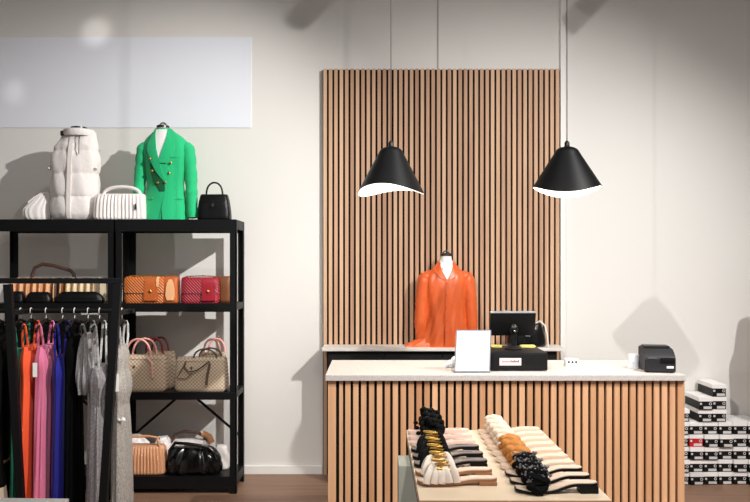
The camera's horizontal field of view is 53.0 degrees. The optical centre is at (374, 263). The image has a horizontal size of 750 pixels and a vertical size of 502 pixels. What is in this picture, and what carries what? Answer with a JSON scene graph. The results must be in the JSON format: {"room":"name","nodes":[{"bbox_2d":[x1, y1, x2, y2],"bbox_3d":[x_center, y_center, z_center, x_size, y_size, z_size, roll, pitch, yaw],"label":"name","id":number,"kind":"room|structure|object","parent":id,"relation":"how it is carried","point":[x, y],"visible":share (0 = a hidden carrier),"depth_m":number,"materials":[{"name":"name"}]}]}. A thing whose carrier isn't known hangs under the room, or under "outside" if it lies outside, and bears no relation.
{"room":"clothing store","nodes":[
{"label":"clothing store","id":0,"kind":"room"},
{"bbox_2d":[0,0,749,464],"bbox_3d":[0.300,-0.910,5.750,9.800,5.000,0.100,0,0,0],"label":"wall","id":1,"kind":"structure","parent":0,"point":[658,91],"depth_m":5.70,"materials":[{"name":"white paint"}]},
{"bbox_2d":[0,37,250,127],"bbox_3d":[-2.119,-1.375,5.697,2.362,0.685,0.005,0,0,0],"label":"board","id":2,"kind":"object","parent":1,"relation":"attached to","point":[46,82],"visible":1,"depth_m":5.70,"materials":[{"name":"white"}]},
{"bbox_2d":[244,465,322,473],"bbox_3d":[0.300,1.558,5.691,9.800,0.065,0.018,0,0,0],"label":"baseboard","id":3,"kind":"structure","parent":1,"relation":"attached to","point":[248,469],"depth_m":5.68,"materials":[{"name":"white"}]},
{"bbox_2d":[437,0,438,68],"bbox_3d":[0.477,-2.441,5.697,0.009,1.938,0.006,0,0,0],"label":"trim","id":4,"kind":"structure","parent":1,"relation":"attached to","point":[437,0],"depth_m":5.69,"materials":[{"name":"grey"}]},
{"bbox_2d":[323,69,558,474],"bbox_3d":[0.499,0.059,5.680,1.787,3.058,0.040,0,0,0],"label":"wall panel","id":5,"kind":"object","parent":1,"relation":"attached to","point":[477,143],"visible":0.56,"depth_m":5.66,"materials":[{"name":"brown wood"}]},
{"bbox_2d":[560,0,565,359],"bbox_3d":[1.420,-0.910,5.686,0.038,5.000,0.028,0,0,0],"label":"trim","id":6,"kind":"structure","parent":1,"relation":"attached to","point":[562,2],"depth_m":5.67,"materials":[{"name":"white"}]},
{"bbox_2d":[85,474,749,501],"bbox_3d":[0.300,1.615,1.550,9.800,0.050,8.300,0,0,0],"label":"floor","id":7,"kind":"structure","parent":0,"point":[255,487],"depth_m":5.23,"materials":[{"name":"brown wood"}]},
{"bbox_2d":[0,498,68,501],"bbox_3d":[-1.780,1.215,2.216,1.340,0.750,1.000,0,0,2],"label":"display table","id":8,"kind":"object","parent":7,"relation":"on","point":[1,499],"visible":1,"depth_m":2.68,"materials":[{"name":"white"}]},
{"bbox_2d":[0,219,127,488],"bbox_3d":[-2.232,0.641,5.358,0.860,1.899,0.324,0,0,0],"label":"shelving unit","id":9,"kind":"object","parent":7,"relation":"on","point":[15,226],"visible":0.27,"depth_m":5.20,"materials":[{"name":"black metal"}]},
{"bbox_2d":[22,192,51,218],"bbox_3d":[-2.409,-0.412,5.360,0.195,0.208,0.111,0,0,-9],"label":"shoulder bag","id":10,"kind":"object","parent":9,"relation":"on","point":[38,206],"visible":0.87,"depth_m":5.32,"materials":[{"name":"white"}]},
{"bbox_2d":[25,292,52,302],"bbox_3d":[-2.349,0.234,5.261,0.180,0.078,0.082,0,0,0],"label":"clutch bag","id":11,"kind":"object","parent":9,"relation":"on","point":[32,297],"visible":0.99,"depth_m":5.22,"materials":[{"name":"black leather"}]},
{"bbox_2d":[16,321,63,354],"bbox_3d":[-2.398,0.654,5.395,0.308,0.470,0.218,0,0,0],"label":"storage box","id":12,"kind":"object","parent":9,"relation":"on","point":[45,327],"visible":0.12,"depth_m":5.29,"materials":[{"name":"black"}]},
{"bbox_2d":[30,262,75,277],"bbox_3d":[-2.346,0.131,5.485,0.336,0.285,0.056,0,0,0],"label":"shoulder bag","id":13,"kind":"object","parent":9,"relation":"on","point":[71,271],"visible":0.18,"depth_m":5.47,"materials":[{"name":"brown leather"}]},
{"bbox_2d":[47,128,100,218],"bbox_3d":[-2.139,-0.633,5.367,0.351,0.650,0.238,0,0,0],"label":"vest","id":14,"kind":"object","parent":9,"relation":"on","point":[75,165],"visible":0.94,"depth_m":5.28,"materials":[{"name":"white fabric"}]},
{"bbox_2d":[54,292,104,302],"bbox_3d":[-2.068,0.233,5.261,0.347,0.080,0.082,0,0,0],"label":"clutch bag","id":15,"kind":"object","parent":9,"relation":"on","point":[63,297],"visible":1,"depth_m":5.22,"materials":[{"name":"black leather"}]},
{"bbox_2d":[59,321,107,362],"bbox_3d":[-2.075,0.654,5.395,0.308,0.470,0.218,0,0,0],"label":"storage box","id":16,"kind":"object","parent":9,"relation":"on","point":[62,325],"visible":0.2,"depth_m":5.29,"materials":[{"name":"black"}]},
{"bbox_2d":[91,284,105,300],"bbox_3d":[-1.982,0.185,5.397,0.044,0.176,0.228,0,0,0],"label":"handbag","id":17,"kind":"object","parent":9,"relation":"on","point":[100,288],"visible":0.38,"depth_m":5.37,"materials":[{"name":"beige leather"}]},
{"bbox_2d":[93,185,145,218],"bbox_3d":[-1.790,-0.431,5.296,0.362,0.247,0.148,0,0,0],"label":"shoulder bag","id":18,"kind":"object","parent":9,"relation":"on","point":[106,206],"visible":0.95,"depth_m":5.24,"materials":[{"name":"white leather"}]},
{"bbox_2d":[0,278,134,501],"bbox_3d":[-1.925,0.835,4.285,1.029,1.511,0.670,0,0,0],"label":"clothes rack","id":19,"kind":"object","parent":7,"relation":"on","point":[9,310],"visible":1,"depth_m":4.18,"materials":[{"name":"black metal"}]},
{"bbox_2d":[15,307,31,326],"bbox_3d":[-2.084,0.322,4.420,0.017,0.132,0.389,0,0,-8],"label":"clothes hanger","id":20,"kind":"object","parent":19,"relation":"hanging from","point":[20,319],"visible":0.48,"depth_m":4.42,"materials":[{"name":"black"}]},
{"bbox_2d":[9,320,29,497],"bbox_3d":[-2.081,0.908,4.418,0.081,1.137,0.338,0,0,-8],"label":"dress","id":21,"kind":"object","parent":20,"relation":"hanging from","point":[12,485],"visible":0.16,"depth_m":4.31,"materials":[{"name":"teal fabric"}]},
{"bbox_2d":[19,308,38,332],"bbox_3d":[-2.022,0.322,4.420,0.017,0.132,0.389,0,0,-8],"label":"clothes hanger","id":22,"kind":"object","parent":19,"relation":"hanging from","point":[30,319],"visible":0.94,"depth_m":4.37,"materials":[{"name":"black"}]},
{"bbox_2d":[19,320,39,497],"bbox_3d":[-2.021,0.908,4.422,0.091,1.137,0.396,0,0,-8],"label":"dress","id":23,"kind":"object","parent":22,"relation":"hanging from","point":[27,357],"visible":0.56,"depth_m":4.30,"materials":[{"name":"orange fabric"}]},
{"bbox_2d":[35,308,53,332],"bbox_3d":[-1.934,0.322,4.420,0.017,0.132,0.389,0,0,-8],"label":"clothes hanger","id":24,"kind":"object","parent":19,"relation":"hanging from","point":[45,319],"visible":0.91,"depth_m":4.37,"materials":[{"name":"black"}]},
{"bbox_2d":[33,320,56,497],"bbox_3d":[-1.931,0.908,4.417,0.108,1.137,0.382,0,0,-8],"label":"dress","id":25,"kind":"object","parent":24,"relation":"hanging from","point":[44,356],"visible":0.74,"depth_m":4.29,"materials":[{"name":"pink fabric"}]},
{"bbox_2d":[52,307,71,332],"bbox_3d":[-1.837,0.322,4.420,0.017,0.132,0.389,0,0,-8],"label":"clothes hanger","id":26,"kind":"object","parent":19,"relation":"hanging from","point":[62,319],"visible":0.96,"depth_m":4.37,"materials":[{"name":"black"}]},
{"bbox_2d":[51,320,70,498],"bbox_3d":[-1.835,0.908,4.419,0.091,1.137,0.372,0,0,-8],"label":"dress","id":27,"kind":"object","parent":26,"relation":"hanging from","point":[58,369],"visible":0.7,"depth_m":4.30,"materials":[{"name":"blue fabric"}]},
{"bbox_2d":[64,307,80,332],"bbox_3d":[-1.766,0.322,4.420,0.017,0.132,0.389,0,0,-8],"label":"clothes hanger","id":28,"kind":"object","parent":19,"relation":"hanging from","point":[74,319],"visible":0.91,"depth_m":4.37,"materials":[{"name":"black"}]},
{"bbox_2d":[64,320,85,501],"bbox_3d":[-1.764,0.908,4.420,0.083,1.136,0.371,0,0,-8],"label":"dress","id":29,"kind":"object","parent":28,"relation":"hanging from","point":[74,474],"visible":0.88,"depth_m":4.33,"materials":[{"name":"black fabric"}]},
{"bbox_2d":[79,308,93,332],"bbox_3d":[-1.687,0.322,4.420,0.017,0.132,0.389,0,0,-8],"label":"clothes hanger","id":30,"kind":"object","parent":19,"relation":"hanging from","point":[87,319],"visible":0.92,"depth_m":4.37,"materials":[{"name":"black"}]},
{"bbox_2d":[75,320,96,394],"bbox_3d":[-1.689,0.543,4.425,0.117,0.406,0.344,0,0,-8],"label":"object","id":31,"kind":"object","parent":30,"relation":"hanging from","point":[83,364],"visible":0.73,"depth_m":4.30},
{"bbox_2d":[91,307,107,332],"bbox_3d":[-1.619,0.322,4.420,0.017,0.132,0.389,0,0,-8],"label":"clothes hanger","id":32,"kind":"object","parent":19,"relation":"hanging from","point":[99,319],"visible":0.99,"depth_m":4.38,"materials":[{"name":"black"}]},
{"bbox_2d":[86,320,110,501],"bbox_3d":[-1.617,0.908,4.419,0.130,1.137,0.405,0,0,-8],"label":"dress","id":33,"kind":"object","parent":32,"relation":"hanging from","point":[96,391],"visible":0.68,"depth_m":4.29,"materials":[{"name":"grey fabric"}]},
{"bbox_2d":[120,308,126,325],"bbox_3d":[-1.487,0.322,4.420,0.017,0.132,0.389,0,0,-8],"label":"clothes hanger","id":34,"kind":"object","parent":19,"relation":"hanging from","point":[121,319],"visible":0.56,"depth_m":4.42,"materials":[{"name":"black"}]},
{"bbox_2d":[111,320,133,501],"bbox_3d":[-1.485,0.908,4.406,0.109,1.137,0.372,0,0,-8],"label":"dress","id":35,"kind":"object","parent":34,"relation":"hanging from","point":[121,452],"visible":0.86,"depth_m":4.31,"materials":[{"name":"grey fabric"}]},
{"bbox_2d":[115,219,243,493],"bbox_3d":[-1.379,0.641,5.358,0.840,1.899,0.324,0,0,0],"label":"shelving unit","id":36,"kind":"object","parent":7,"relation":"on","point":[229,478],"visible":0.62,"depth_m":5.20,"materials":[{"name":"black metal"}]},
{"bbox_2d":[124,275,164,302],"bbox_3d":[-1.614,0.174,5.287,0.291,0.197,0.125,0,0,0],"label":"bag","id":37,"kind":"object","parent":36,"relation":"on","point":[137,288],"visible":0.98,"depth_m":5.25,"materials":[{"name":"brown leather"}]},
{"bbox_2d":[128,338,168,391],"bbox_3d":[-1.621,0.702,5.277,0.332,0.372,0.148,0,0,0],"label":"tote bag","id":38,"kind":"object","parent":36,"relation":"on","point":[149,372],"visible":0.76,"depth_m":5.23,"materials":[{"name":"beige leather"}]},
{"bbox_2d":[132,435,167,474],"bbox_3d":[-1.635,1.332,5.290,0.352,0.274,0.139,0,0,0],"label":"handbag","id":39,"kind":"object","parent":36,"relation":"on","point":[148,458],"visible":0.61,"depth_m":5.23,"materials":[{"name":"brown leather"}]},
{"bbox_2d":[145,336,175,387],"bbox_3d":[-1.552,0.705,5.407,0.221,0.368,0.168,0,0,0],"label":"tote bag","id":40,"kind":"object","parent":36,"relation":"on","point":[171,356],"visible":0.43,"depth_m":5.38,"materials":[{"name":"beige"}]},
{"bbox_2d":[133,128,197,218],"bbox_3d":[-1.491,-0.635,5.366,0.474,0.655,0.228,0,0,0],"label":"blazer","id":41,"kind":"object","parent":36,"relation":"on","point":[165,159],"visible":0.96,"depth_m":5.30,"materials":[{"name":"green fabric"}]},
{"bbox_2d":[163,274,180,302],"bbox_3d":[-1.437,0.171,5.305,0.116,0.204,0.122,0,0,0],"label":"handbag","id":42,"kind":"object","parent":36,"relation":"on","point":[172,286],"visible":0.95,"depth_m":5.26,"materials":[{"name":"orange leather"}]},
{"bbox_2d":[169,430,214,447],"bbox_3d":[-1.324,1.333,5.439,0.340,0.272,0.114,0,0,0],"label":"handbag","id":43,"kind":"object","parent":36,"relation":"on","point":[207,439],"visible":0.23,"depth_m":5.42,"materials":[{"name":"white leather"}]},
{"bbox_2d":[165,441,222,475],"bbox_3d":[-1.269,1.351,5.292,0.391,0.236,0.187,0,0,0],"label":"handbag","id":44,"kind":"object","parent":36,"relation":"on","point":[190,458],"visible":1,"depth_m":5.22,"materials":[{"name":"black leather"}]},
{"bbox_2d":[181,275,220,302],"bbox_3d":[-1.226,0.177,5.287,0.271,0.192,0.125,0,0,0],"label":"bag","id":45,"kind":"object","parent":36,"relation":"on","point":[198,288],"visible":1,"depth_m":5.25,"materials":[{"name":"red leather"}]},
{"bbox_2d":[174,347,228,391],"bbox_3d":[-1.217,0.738,5.274,0.372,0.301,0.154,0,0,0],"label":"tote bag","id":46,"kind":"object","parent":36,"relation":"on","point":[193,373],"visible":1,"depth_m":5.23,"materials":[{"name":"brown"}]},
{"bbox_2d":[200,338,225,356],"bbox_3d":[-1.170,0.710,5.427,0.191,0.358,0.108,0,0,0],"label":"tote bag","id":47,"kind":"object","parent":36,"relation":"on","point":[203,353],"visible":0.28,"depth_m":5.39,"materials":[{"name":"pink leather"}]},
{"bbox_2d":[197,182,231,218],"bbox_3d":[-1.140,-0.446,5.334,0.234,0.276,0.134,0,0,0],"label":"handbag","id":48,"kind":"object","parent":36,"relation":"on","point":[210,206],"visible":0.94,"depth_m":5.28,"materials":[{"name":"black leather"}]},
{"bbox_2d":[216,444,229,469],"bbox_3d":[-1.099,1.387,5.421,0.116,0.165,0.110,0,0,0],"label":"handbag","id":49,"kind":"object","parent":36,"relation":"on","point":[222,449],"visible":0.61,"depth_m":5.39,"materials":[{"name":"white leather"}]},
{"bbox_2d":[217,276,229,301],"bbox_3d":[-1.099,0.181,5.420,0.141,0.185,0.112,0,0,0],"label":"handbag","id":50,"kind":"object","parent":36,"relation":"on","point":[225,280],"visible":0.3,"depth_m":5.37,"materials":[{"name":"brown leather"}]},
{"bbox_2d":[397,455,416,501],"bbox_3d":[0.376,1.188,3.010,0.568,0.805,0.160,0,0,0],"label":"plinth","id":51,"kind":"object","parent":7,"relation":"on","point":[406,492],"visible":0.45,"depth_m":2.93,"materials":[{"name":"white paint"}]},
{"bbox_2d":[322,344,565,367],"bbox_3d":[0.497,1.097,5.537,1.759,0.985,0.235,0,0,0],"label":"countertop","id":52,"kind":"structure","parent":7,"relation":"on","point":[335,351],"depth_m":5.46,"materials":[{"name":"white stone"}]},
{"bbox_2d":[439,250,452,262],"bbox_3d":[0.524,0.252,5.548,0.230,0.707,0.131,0,0,0],"label":"bust form","id":53,"kind":"object","parent":52,"relation":"on","point":[445,257],"visible":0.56,"depth_m":5.51,"materials":[{"name":"white plastic"}]},
{"bbox_2d":[404,262,477,347],"bbox_3d":[0.486,0.297,5.546,0.547,0.620,0.216,0,0,-4],"label":"jacket","id":54,"kind":"object","parent":53,"relation":"attached to","point":[446,299],"visible":0.93,"depth_m":5.48,"materials":[{"name":"orange fabric"}]},
{"bbox_2d":[506,320,548,346],"bbox_3d":[1.113,0.507,5.520,0.298,0.196,0.162,0,0,0],"label":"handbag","id":55,"kind":"object","parent":52,"relation":"on","point":[539,340],"visible":0.59,"depth_m":5.46,"materials":[{"name":"black leather"}]},
{"bbox_2d":[325,360,685,501],"bbox_3d":[0.657,1.074,4.075,1.814,1.032,0.590,0,0,0],"label":"counter","id":56,"kind":"object","parent":7,"relation":"on","point":[624,427],"depth_m":3.80,"materials":[{"name":"brown wood"}]},
{"bbox_2d":[452,330,490,372],"bbox_3d":[0.506,0.451,3.892,0.201,0.214,0.096,0,0,0],"label":"sign holder","id":57,"kind":"object","parent":56,"relation":"on","point":[472,347],"visible":1,"depth_m":3.88,"materials":[{"name":"grey plastic"}]},
{"bbox_2d":[325,360,685,380],"bbox_3d":[0.657,0.573,4.075,1.813,0.030,0.590,0,0,0],"label":"countertop","id":58,"kind":"structure","parent":56,"relation":"on","point":[338,370],"depth_m":3.83,"materials":[{"name":"white stone"}]},
{"bbox_2d":[490,346,547,370],"bbox_3d":[0.750,0.510,4.086,0.303,0.095,0.348,0,0,0],"label":"box","id":59,"kind":"object","parent":56,"relation":"on","point":[535,358],"visible":0.81,"depth_m":3.92,"materials":[{"name":"black"}]},
{"bbox_2d":[489,311,535,349],"bbox_3d":[0.751,0.360,4.088,0.248,0.206,0.115,0,0,0],"label":"monitor","id":60,"kind":"object","parent":59,"relation":"on","point":[513,324],"visible":0.95,"depth_m":4.10,"materials":[{"name":"black plastic"}]},
{"bbox_2d":[627,354,638,368],"bbox_3d":[1.380,0.520,4.020,0.062,0.075,0.060,0,0,0],"label":"paper roll","id":61,"kind":"object","parent":56,"relation":"on","point":[633,359],"visible":1,"depth_m":4.00,"materials":[{"name":"white paper"}]},
{"bbox_2d":[638,344,675,372],"bbox_3d":[1.474,0.493,3.941,0.152,0.130,0.192,0,0,8],"label":"receipt printer","id":62,"kind":"object","parent":56,"relation":"on","point":[652,357],"visible":1,"depth_m":3.86,"materials":[{"name":"black plastic"}]},
{"bbox_2d":[406,430,611,501],"bbox_3d":[0.428,1.155,2.775,0.587,0.870,0.970,0,0,0],"label":"table","id":63,"kind":"object","parent":7,"relation":"on","point":[504,491],"visible":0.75,"depth_m":2.37,"materials":[{"name":"beige wood"}]},
{"bbox_2d":[407,406,468,434],"bbox_3d":[0.268,0.662,3.185,0.260,0.117,0.104,0,0,0],"label":"sandal","id":64,"kind":"object","parent":63,"relation":"on","point":[447,430],"visible":0.34,"depth_m":3.17,"materials":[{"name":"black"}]},
{"bbox_2d":[409,411,471,440],"bbox_3d":[0.268,0.662,3.085,0.260,0.117,0.104,0,0,0],"label":"sandal","id":65,"kind":"object","parent":63,"relation":"on","point":[425,413],"visible":0.37,"depth_m":3.07,"materials":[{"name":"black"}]},
{"bbox_2d":[410,416,474,445],"bbox_3d":[0.268,0.662,2.985,0.260,0.117,0.104,0,0,0],"label":"sandal","id":66,"kind":"object","parent":63,"relation":"on","point":[434,424],"visible":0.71,"depth_m":2.97,"materials":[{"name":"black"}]},
{"bbox_2d":[411,430,478,452],"bbox_3d":[0.268,0.679,2.883,0.260,0.082,0.096,0,0,0],"label":"sandal","id":67,"kind":"object","parent":63,"relation":"on","point":[465,446],"visible":0.44,"depth_m":2.86,"materials":[{"name":"black leather"}]},
{"bbox_2d":[412,437,482,459],"bbox_3d":[0.268,0.679,2.778,0.260,0.082,0.096,0,0,0],"label":"sandal","id":68,"kind":"object","parent":63,"relation":"on","point":[432,440],"visible":0.57,"depth_m":2.76,"materials":[{"name":"black leather"}]},
{"bbox_2d":[414,443,487,467],"bbox_3d":[0.268,0.679,2.673,0.260,0.082,0.096,0,0,0],"label":"sandal","id":69,"kind":"object","parent":63,"relation":"on","point":[474,462],"visible":0.59,"depth_m":2.65,"materials":[{"name":"black leather"}]},
{"bbox_2d":[415,451,491,475],"bbox_3d":[0.268,0.679,2.568,0.260,0.082,0.096,0,0,0],"label":"sandal","id":70,"kind":"object","parent":63,"relation":"on","point":[437,454],"visible":0.49,"depth_m":2.54,"materials":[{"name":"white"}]},
{"bbox_2d":[417,459,496,486],"bbox_3d":[0.268,0.679,2.463,0.260,0.082,0.096,0,0,0],"label":"sandal","id":71,"kind":"object","parent":63,"relation":"on","point":[443,473],"visible":1,"depth_m":2.43,"materials":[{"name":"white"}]},
{"bbox_2d":[478,414,539,433],"bbox_3d":[0.566,0.680,3.185,0.260,0.085,0.110,0,0,0],"label":"sandal","id":72,"kind":"object","parent":63,"relation":"on","point":[487,418],"visible":0.4,"depth_m":3.17,"materials":[{"name":"beige leather"}]},
{"bbox_2d":[481,418,543,439],"bbox_3d":[0.566,0.680,3.095,0.260,0.085,0.110,0,0,0],"label":"sandal","id":73,"kind":"object","parent":63,"relation":"on","point":[490,423],"visible":0.39,"depth_m":3.08,"materials":[{"name":"beige leather"}]},
{"bbox_2d":[484,423,549,444],"bbox_3d":[0.566,0.680,3.004,0.260,0.085,0.110,0,0,0],"label":"sandal","id":74,"kind":"object","parent":63,"relation":"on","point":[495,427],"visible":0.41,"depth_m":2.99,"materials":[{"name":"beige leather"}]},
{"bbox_2d":[487,428,554,450],"bbox_3d":[0.566,0.680,2.913,0.260,0.085,0.110,0,0,0],"label":"sandal","id":75,"kind":"object","parent":63,"relation":"on","point":[503,431],"visible":0.48,"depth_m":2.90,"materials":[{"name":"beige leather"}]},
{"bbox_2d":[492,433,561,456],"bbox_3d":[0.570,0.680,2.823,0.260,0.085,0.110,0,0,0],"label":"sandal","id":76,"kind":"object","parent":63,"relation":"on","point":[509,436],"visible":0.38,"depth_m":2.81,"materials":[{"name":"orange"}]},
{"bbox_2d":[496,439,568,462],"bbox_3d":[0.570,0.680,2.732,0.260,0.085,0.110,0,0,0],"label":"sandal","id":77,"kind":"object","parent":63,"relation":"on","point":[507,444],"visible":0.44,"depth_m":2.72,"materials":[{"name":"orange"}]},
{"bbox_2d":[500,445,574,469],"bbox_3d":[0.570,0.680,2.642,0.260,0.085,0.110,0,0,0],"label":"sandal","id":78,"kind":"object","parent":63,"relation":"on","point":[518,448],"visible":0.44,"depth_m":2.63,"materials":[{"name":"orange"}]},
{"bbox_2d":[505,451,582,477],"bbox_3d":[0.571,0.679,2.559,0.261,0.086,0.109,0,0,-7],"label":"sandal","id":79,"kind":"object","parent":63,"relation":"on","point":[521,455],"visible":0.54,"depth_m":2.54,"materials":[{"name":"black"}]},
{"bbox_2d":[509,458,590,484],"bbox_3d":[0.571,0.679,2.472,0.261,0.086,0.109,0,0,-7],"label":"sandal","id":80,"kind":"object","parent":63,"relation":"on","point":[526,462],"visible":0.51,"depth_m":2.45,"materials":[{"name":"black"}]},
{"bbox_2d":[514,465,598,495],"bbox_3d":[0.571,0.679,2.384,0.261,0.086,0.109,0,0,-7],"label":"sandal","id":81,"kind":"object","parent":63,"relation":"on","point":[536,479],"visible":1,"depth_m":2.35,"materials":[{"name":"black fabric"}]},
{"bbox_2d":[689,472,703,484],"bbox_3d":[2.317,1.545,5.531,0.102,0.090,0.257,0,0,0],"label":"shoe box","id":82,"kind":"object","parent":7,"relation":"on","point":[695,478],"visible":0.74,"depth_m":5.41,"materials":[{"name":"black"}]},
{"bbox_2d":[688,459,703,471],"bbox_3d":[2.316,1.455,5.543,0.102,0.090,0.257,0,0,0],"label":"shoe box","id":83,"kind":"object","parent":82,"relation":"on","point":[695,465],"visible":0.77,"depth_m":5.42,"materials":[{"name":"black"}]},
{"bbox_2d":[688,446,703,459],"bbox_3d":[2.316,1.364,5.533,0.102,0.090,0.257,0,0,0],"label":"shoe box","id":84,"kind":"object","parent":83,"relation":"on","point":[694,453],"visible":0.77,"depth_m":5.41,"materials":[{"name":"black cardboard"}]},
{"bbox_2d":[688,434,702,446],"bbox_3d":[2.317,1.274,5.548,0.102,0.090,0.257,0,0,0],"label":"shoe box","id":85,"kind":"object","parent":84,"relation":"on","point":[695,440],"visible":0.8,"depth_m":5.42,"materials":[{"name":"red cardboard"}]},
{"bbox_2d":[689,417,703,433],"bbox_3d":[2.317,1.183,5.544,0.102,0.090,0.257,0,0,0],"label":"shoe box","id":86,"kind":"object","parent":85,"relation":"on","point":[695,427],"visible":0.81,"depth_m":5.42,"materials":[{"name":"black"}]},
{"bbox_2d":[703,471,717,484],"bbox_3d":[2.421,1.545,5.541,0.102,0.090,0.257,0,0,0],"label":"shoe box","id":87,"kind":"object","parent":7,"relation":"on","point":[710,478],"visible":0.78,"depth_m":5.42,"materials":[{"name":"black"}]},
{"bbox_2d":[703,460,717,471],"bbox_3d":[2.421,1.455,5.547,0.102,0.090,0.257,0,0,0],"label":"shoe box","id":88,"kind":"object","parent":87,"relation":"on","point":[709,465],"visible":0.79,"depth_m":5.42,"materials":[{"name":"black"}]},
{"bbox_2d":[703,446,718,459],"bbox_3d":[2.421,1.364,5.534,0.102,0.090,0.257,0,0,0],"label":"shoe box","id":89,"kind":"object","parent":88,"relation":"on","point":[710,453],"visible":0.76,"depth_m":5.41,"materials":[{"name":"black"}]},
{"bbox_2d":[703,434,718,446],"bbox_3d":[2.421,1.274,5.529,0.102,0.090,0.257,0,0,0],"label":"shoe box","id":90,"kind":"object","parent":89,"relation":"on","point":[709,440],"visible":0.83,"depth_m":5.40,"materials":[{"name":"black cardboard"}]},
{"bbox_2d":[703,422,717,433],"bbox_3d":[2.421,1.183,5.546,0.102,0.090,0.257,0,0,0],"label":"shoe box","id":91,"kind":"object","parent":90,"relation":"on","point":[709,427],"visible":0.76,"depth_m":5.42,"materials":[{"name":"black cardboard"}]},
{"bbox_2d":[684,403,711,421],"bbox_3d":[2.378,1.093,5.537,0.102,0.090,0.257,0,0,0],"label":"shoe box","id":92,"kind":"object","parent":91,"relation":"on","point":[696,414],"visible":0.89,"depth_m":5.41,"materials":[{"name":"black cardboard"}]},
{"bbox_2d":[685,391,712,409],"bbox_3d":[2.378,1.002,5.525,0.102,0.090,0.257,0,0,0],"label":"shoe box","id":93,"kind":"object","parent":92,"relation":"on","point":[696,399],"visible":1,"depth_m":5.43,"materials":[{"name":"black"}]},
{"bbox_2d":[717,471,732,484],"bbox_3d":[2.526,1.545,5.544,0.102,0.090,0.257,0,0,0],"label":"shoe box","id":94,"kind":"object","parent":7,"relation":"on","point":[724,478],"visible":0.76,"depth_m":5.42,"materials":[{"name":"black"}]},
{"bbox_2d":[717,459,731,471],"bbox_3d":[2.527,1.455,5.548,0.102,0.090,0.257,0,0,0],"label":"shoe box","id":95,"kind":"object","parent":94,"relation":"on","point":[724,465],"visible":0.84,"depth_m":5.42,"materials":[{"name":"black"}]},
{"bbox_2d":[718,447,732,458],"bbox_3d":[2.527,1.364,5.547,0.102,0.090,0.257,0,0,0],"label":"shoe box","id":96,"kind":"object","parent":95,"relation":"on","point":[724,452],"visible":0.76,"depth_m":5.42,"materials":[{"name":"black"}]},
{"bbox_2d":[718,434,733,446],"bbox_3d":[2.526,1.274,5.528,0.102,0.090,0.257,0,0,0],"label":"shoe box","id":97,"kind":"object","parent":96,"relation":"on","point":[725,440],"visible":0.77,"depth_m":5.40,"materials":[{"name":"black cardboard"}]},
{"bbox_2d":[717,419,732,433],"bbox_3d":[2.526,1.183,5.544,0.102,0.090,0.257,0,0,0],"label":"shoe box","id":98,"kind":"object","parent":97,"relation":"on","point":[723,427],"visible":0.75,"depth_m":5.42,"materials":[{"name":"black"}]},
{"bbox_2d":[712,409,726,421],"bbox_3d":[2.481,1.093,5.540,0.102,0.090,0.257,0,0,0],"label":"shoe box","id":99,"kind":"object","parent":98,"relation":"on","point":[718,415],"visible":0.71,"depth_m":5.42,"materials":[{"name":"black"}]},
{"bbox_2d":[698,391,726,408],"bbox_3d":[2.481,1.002,5.541,0.102,0.090,0.257,0,0,0],"label":"shoe box","id":100,"kind":"object","parent":99,"relation":"on","point":[718,402],"visible":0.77,"depth_m":5.41,"materials":[{"name":"black"}]},
{"bbox_2d":[697,379,725,396],"bbox_3d":[2.481,0.912,5.543,0.102,0.090,0.257,0,0,0],"label":"shoe box","id":101,"kind":"object","parent":100,"relation":"on","point":[713,388],"visible":1,"depth_m":5.46,"materials":[{"name":"black"}]},
{"bbox_2d":[732,471,746,483],"bbox_3d":[2.633,1.545,5.548,0.102,0.090,0.257,0,0,0],"label":"shoe box","id":102,"kind":"object","parent":7,"relation":"on","point":[738,477],"visible":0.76,"depth_m":5.42,"materials":[{"name":"black"}]},
{"bbox_2d":[732,459,747,471],"bbox_3d":[2.633,1.455,5.538,0.102,0.090,0.257,0,0,0],"label":"shoe box","id":103,"kind":"object","parent":102,"relation":"on","point":[738,465],"visible":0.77,"depth_m":5.41,"materials":[{"name":"black cardboard"}]},
{"bbox_2d":[732,447,746,458],"bbox_3d":[2.633,1.364,5.548,0.102,0.090,0.257,0,0,0],"label":"shoe box","id":104,"kind":"object","parent":103,"relation":"on","point":[738,452],"visible":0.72,"depth_m":5.42,"materials":[{"name":"black cardboard"}]},
{"bbox_2d":[732,434,746,446],"bbox_3d":[2.633,1.274,5.547,0.102,0.090,0.257,0,0,0],"label":"shoe box","id":105,"kind":"object","parent":104,"relation":"on","point":[740,440],"visible":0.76,"depth_m":5.42,"materials":[{"name":"black"}]},
{"bbox_2d":[726,415,746,433],"bbox_3d":[2.633,1.183,5.545,0.102,0.090,0.257,0,0,0],"label":"shoe box","id":106,"kind":"object","parent":105,"relation":"on","point":[739,426],"visible":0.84,"depth_m":5.42,"materials":[{"name":"black"}]},
{"bbox_3d":[0.300,-3.460,1.600,10.000,0.100,8.400,0,0,0],"label":"ceiling","id":107,"kind":"structure","parent":0,"visible":0},
{"bbox_2d":[357,141,424,195],"bbox_3d":[0.087,-1.893,4.100,0.366,3.034,0.366,0,0,0],"label":"pendant lamp","id":108,"kind":"object","parent":107,"relation":"hanging from","point":[390,170],"visible":1,"depth_m":4.01,"materials":[{"name":"black metal"}]},
{"bbox_2d":[533,141,601,197],"bbox_3d":[1.047,-1.893,4.100,0.366,3.034,0.366,0,0,0],"label":"pendant lamp","id":109,"kind":"object","parent":107,"relation":"hanging from","point":[567,174],"visible":1,"depth_m":4.00,"materials":[{"name":"black metal"}]},
{"label":"clothes hanger","id":110,"kind":"object","parent":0,"visible":0},
{"bbox_2d":[0,322,10,497],"bbox_3d":[-2.210,0.871,4.416,0.159,1.050,0.534,0,0,-17],"label":"jacket","id":111,"kind":"object","parent":110,"relation":"hanging from","point":[5,418],"visible":0.52,"depth_m":4.39,"materials":[{"name":"black fabric"}]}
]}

